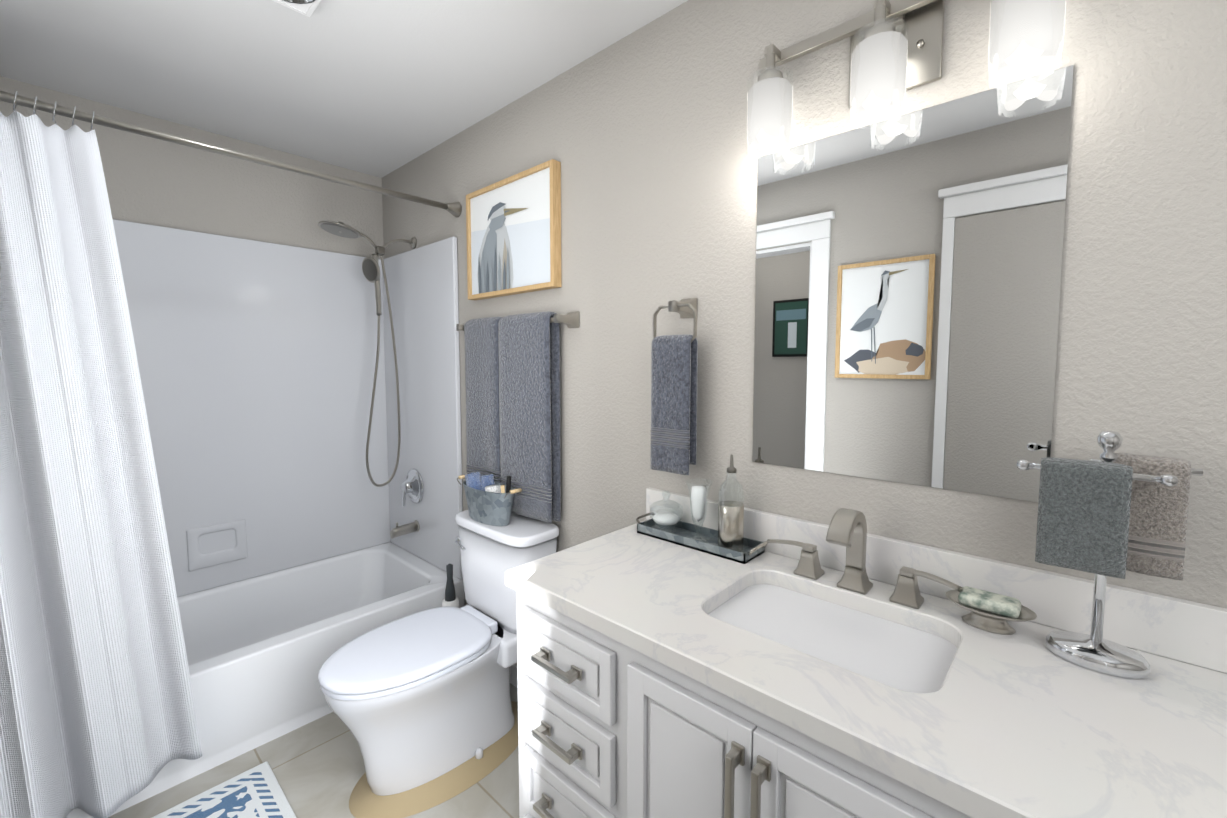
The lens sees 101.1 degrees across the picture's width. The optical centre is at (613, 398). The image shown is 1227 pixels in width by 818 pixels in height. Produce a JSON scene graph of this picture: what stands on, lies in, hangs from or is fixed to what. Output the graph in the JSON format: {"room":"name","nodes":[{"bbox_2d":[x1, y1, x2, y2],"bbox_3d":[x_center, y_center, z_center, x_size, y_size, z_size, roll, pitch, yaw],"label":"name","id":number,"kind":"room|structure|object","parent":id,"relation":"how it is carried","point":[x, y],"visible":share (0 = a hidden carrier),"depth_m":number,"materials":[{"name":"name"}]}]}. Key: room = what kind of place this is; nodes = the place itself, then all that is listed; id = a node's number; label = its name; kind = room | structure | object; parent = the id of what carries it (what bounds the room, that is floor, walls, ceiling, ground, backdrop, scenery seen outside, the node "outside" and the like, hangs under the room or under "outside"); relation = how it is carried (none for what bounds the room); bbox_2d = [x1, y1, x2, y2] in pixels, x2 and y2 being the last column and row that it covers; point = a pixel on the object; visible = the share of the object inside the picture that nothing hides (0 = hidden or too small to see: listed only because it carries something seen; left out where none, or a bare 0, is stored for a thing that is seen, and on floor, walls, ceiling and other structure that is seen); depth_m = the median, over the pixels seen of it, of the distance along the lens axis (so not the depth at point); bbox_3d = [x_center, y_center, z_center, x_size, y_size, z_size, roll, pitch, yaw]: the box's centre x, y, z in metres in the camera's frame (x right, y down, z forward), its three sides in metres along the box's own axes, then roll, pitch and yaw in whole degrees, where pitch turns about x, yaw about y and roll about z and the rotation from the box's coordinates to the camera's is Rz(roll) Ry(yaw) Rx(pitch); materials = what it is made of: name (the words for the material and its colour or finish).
{"room":"bathroom","nodes":[
{"label":"bathroom","id":0,"kind":"room"},
{"bbox_2d":[0,76,383,258],"bbox_3d":[-1.887,0.017,2.307,0.120,2.400,1.656,4,5,42],"label":"wall","id":1,"kind":"structure","parent":0,"point":[153,181],"depth_m":2.26,"materials":[{"name":"grey paint"}]},
{"bbox_2d":[108,683,518,817],"bbox_3d":[-0.936,1.371,0.814,4.620,0.101,2.946,4,5,42],"label":"floor","id":2,"kind":"structure","parent":0,"point":[317,766],"depth_m":1.66,"materials":[{"name":"tile"}]},
{"bbox_2d":[152,761,295,817],"bbox_3d":[-1.169,1.283,1.276,0.655,0.012,0.650,4,5,42],"label":"bath mat","id":3,"kind":"object","parent":2,"relation":"on","point":[256,792],"visible":0.95,"depth_m":1.57,"materials":[{"name":"white fabric"}]},
{"bbox_2d":[66,219,464,817],"bbox_3d":[-1.514,0.259,2.063,0.778,1.950,1.533,4,5,42],"label":"bathtub","id":4,"kind":"object","parent":2,"relation":"on","point":[295,566],"visible":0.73,"depth_m":2.39,"materials":[{"name":"white ceramic"}]},
{"bbox_2d":[318,510,558,795],"bbox_3d":[-0.606,0.868,1.779,0.468,0.770,0.771,4,5,42],"label":"toilet","id":5,"kind":"object","parent":2,"relation":"on","point":[417,699],"visible":0.92,"depth_m":1.70,"materials":[{"name":"white ceramic"}]},
{"bbox_2d":[457,472,522,525],"bbox_3d":[-0.482,0.380,1.948,0.362,0.180,0.126,4,5,42],"label":"bucket","id":6,"kind":"object","parent":5,"relation":"on","point":[489,499],"visible":1,"depth_m":1.89,"materials":[{"name":"silver metal"}]},
{"bbox_2d":[442,563,458,607],"bbox_3d":[-0.744,0.983,2.307,0.088,0.469,0.088,4,5,42],"label":"toilet brush","id":7,"kind":"object","parent":2,"relation":"on","point":[450,599],"visible":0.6,"depth_m":2.28,"materials":[{"name":"black plastic"}]},
{"bbox_2d":[505,580,992,817],"bbox_3d":[0.383,0.884,1.011,1.244,0.844,0.582,4,5,42],"label":"bathroom vanity","id":8,"kind":"object","parent":2,"relation":"on","point":[609,726],"depth_m":0.93,"materials":[{"name":"white paint"}]},
{"bbox_2d":[505,520,1226,817],"bbox_3d":[0.394,0.445,0.988,1.262,0.035,0.558,4,5,42],"label":"countertop","id":9,"kind":"structure","parent":8,"relation":"on","point":[1005,726],"depth_m":0.76,"materials":[{"name":"white stone"}]},
{"bbox_2d":[636,454,767,563],"bbox_3d":[0.233,0.270,1.391,0.384,0.258,0.108,4,5,42],"label":"tray","id":10,"kind":"object","parent":9,"relation":"on","point":[727,539],"visible":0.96,"depth_m":1.35,"materials":[{"name":"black metal"}]},
{"bbox_2d":[649,490,683,533],"bbox_3d":[0.153,0.327,1.468,0.098,0.120,0.098,4,5,42],"label":"jar","id":11,"kind":"object","parent":10,"relation":"on","point":[662,522],"depth_m":1.46,"materials":[{"name":"clear glass"}]},
{"bbox_2d":[684,478,712,543],"bbox_3d":[0.234,0.310,1.387,0.076,0.165,0.076,4,5,42],"label":"vase","id":12,"kind":"object","parent":10,"relation":"on","point":[698,496],"depth_m":1.37,"materials":[{"name":"white glass"}]},
{"bbox_2d":[717,454,744,552],"bbox_3d":[0.308,0.271,1.322,0.066,0.251,0.066,4,5,42],"label":"bottle","id":13,"kind":"object","parent":10,"relation":"on","point":[730,513],"depth_m":1.30,"materials":[{"name":"clear glass"}]},
{"bbox_2d":[709,576,952,691],"bbox_3d":[0.411,0.531,0.992,0.450,0.162,0.320,4,5,42],"label":"sink","id":14,"kind":"object","parent":9,"relation":"in","point":[910,653],"depth_m":1.01,"materials":[{"name":"white ceramic"}]},
{"bbox_2d":[765,508,968,607],"bbox_3d":[0.503,0.328,1.079,0.398,0.185,0.159,4,5,42],"label":"faucet","id":15,"kind":"object","parent":9,"relation":"on","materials":[{"name":"silver metal"}]},
{"bbox_2d":[946,586,1036,634],"bbox_3d":[0.707,0.400,0.950,0.138,0.058,0.096,4,5,42],"label":"soap dish","id":16,"kind":"object","parent":9,"relation":"on","point":[991,612],"visible":0.98,"depth_m":0.93,"materials":[{"name":"silver metal"}]},
{"bbox_2d":[1016,431,1202,678],"bbox_3d":[0.803,0.244,0.836,0.220,0.385,0.101,4,5,42],"label":"towel stand","id":17,"kind":"object","parent":9,"relation":"on","point":[1110,513],"visible":1,"depth_m":0.81,"materials":[{"name":"silver metal"}]},
{"bbox_2d":[0,0,687,177],"bbox_3d":[-0.936,-1.123,0.643,4.620,0.100,2.946,4,5,42],"label":"ceiling","id":18,"kind":"structure","parent":0,"point":[380,88],"depth_m":1.71,"materials":[{"name":"white paint"}]},
{"bbox_2d":[272,0,321,16],"bbox_3d":[-0.920,-1.096,1.256,0.211,0.036,0.357,4,5,42],"label":"recessed light","id":19,"kind":"object","parent":18,"relation":"in","point":[306,7],"visible":1,"depth_m":1.41,"materials":[{"name":"white plastic"}]},
{"bbox_2d":[382,0,1226,664],"bbox_3d":[0.195,0.064,1.607,4.140,2.400,0.120,4,5,42],"label":"wall","id":20,"kind":"structure","parent":0,"point":[640,134],"depth_m":1.26,"materials":[{"name":"grey paint"}]},
{"bbox_2d":[0,91,461,817],"bbox_3d":[-1.176,0.168,1.747,0.194,2.034,1.532,4,5,42],"label":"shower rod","id":21,"kind":"object","parent":20,"relation":"attached to","point":[98,717],"visible":1,"depth_m":1.39,"materials":[{"name":"white fabric"}]},
{"bbox_2d":[0,91,202,817],"bbox_3d":[-1.500,0.236,1.369,0.157,1.950,0.514,4,5,42],"label":"shower curtain","id":22,"kind":"object","parent":21,"relation":"hanging from","point":[96,694],"depth_m":1.39,"materials":[{"name":"white fabric"}]},
{"bbox_2d":[318,221,416,486],"bbox_3d":[-1.168,-0.186,2.458,0.176,1.264,0.440,4,5,42],"label":"shower head","id":23,"kind":"object","parent":20,"relation":"attached to","point":[370,269],"visible":1,"depth_m":2.46},
{"bbox_2d":[390,468,423,538],"bbox_3d":[-1.082,0.669,2.611,0.184,0.597,0.134,4,5,42],"label":"tub faucet","id":24,"kind":"object","parent":20,"relation":"attached to","point":[412,486],"visible":1,"depth_m":2.59,"materials":[{"name":"silver metal"}]},
{"bbox_2d":[510,664,517,687],"bbox_3d":[-0.301,1.192,2.049,1.105,0.090,0.012,4,5,42],"label":"baseboard","id":25,"kind":"structure","parent":20,"relation":"attached to","point":[513,676],"depth_m":2.14,"materials":[{"name":"white paint"}]},
{"bbox_2d":[466,159,561,299],"bbox_3d":[-0.413,-0.639,2.007,0.570,0.445,0.039,4,5,42],"label":"framed picture","id":26,"kind":"object","parent":20,"relation":"attached to","point":[513,229],"visible":1,"depth_m":1.96,"materials":[{"name":"white paper"}]},
{"bbox_2d":[456,311,579,522],"bbox_3d":[-0.408,0.059,2.015,0.696,0.774,0.091,4,5,42],"label":"towel bar","id":27,"kind":"object","parent":20,"relation":"attached to","point":[512,374],"visible":0.96,"depth_m":1.91,"materials":[{"name":"fabric"}]},
{"bbox_2d":[650,298,697,474],"bbox_3d":[0.187,-0.040,1.455,0.147,0.498,0.102,4,5,42],"label":"towel ring","id":28,"kind":"object","parent":20,"relation":"attached to","point":[674,379],"visible":1,"depth_m":1.42,"materials":[{"name":"fabric"}]},
{"bbox_2d":[746,0,1065,156],"bbox_3d":[0.557,-0.710,1.052,0.580,0.250,0.129,4,5,42],"label":"sconce","id":29,"kind":"object","parent":20,"relation":"attached to","point":[896,50],"visible":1,"depth_m":1.03,"materials":[{"name":"white glass"}]},
{"bbox_2d":[752,65,1073,501],"bbox_3d":[0.599,-0.212,1.132,0.604,0.795,0.005,4,5,42],"label":"mirror","id":30,"kind":"object","parent":20,"relation":"attached to","point":[908,282],"visible":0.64,"depth_m":1.08,"materials":[{"name":"clear glass"}]},
{"bbox_2d":[646,488,1226,671],"bbox_3d":[0.575,0.364,1.181,1.262,0.100,0.020,4,5,42],"label":"backsplash","id":31,"kind":"structure","parent":20,"relation":"attached to","point":[1192,632],"depth_m":0.94,"materials":[{"name":"white stone"}]}
]}

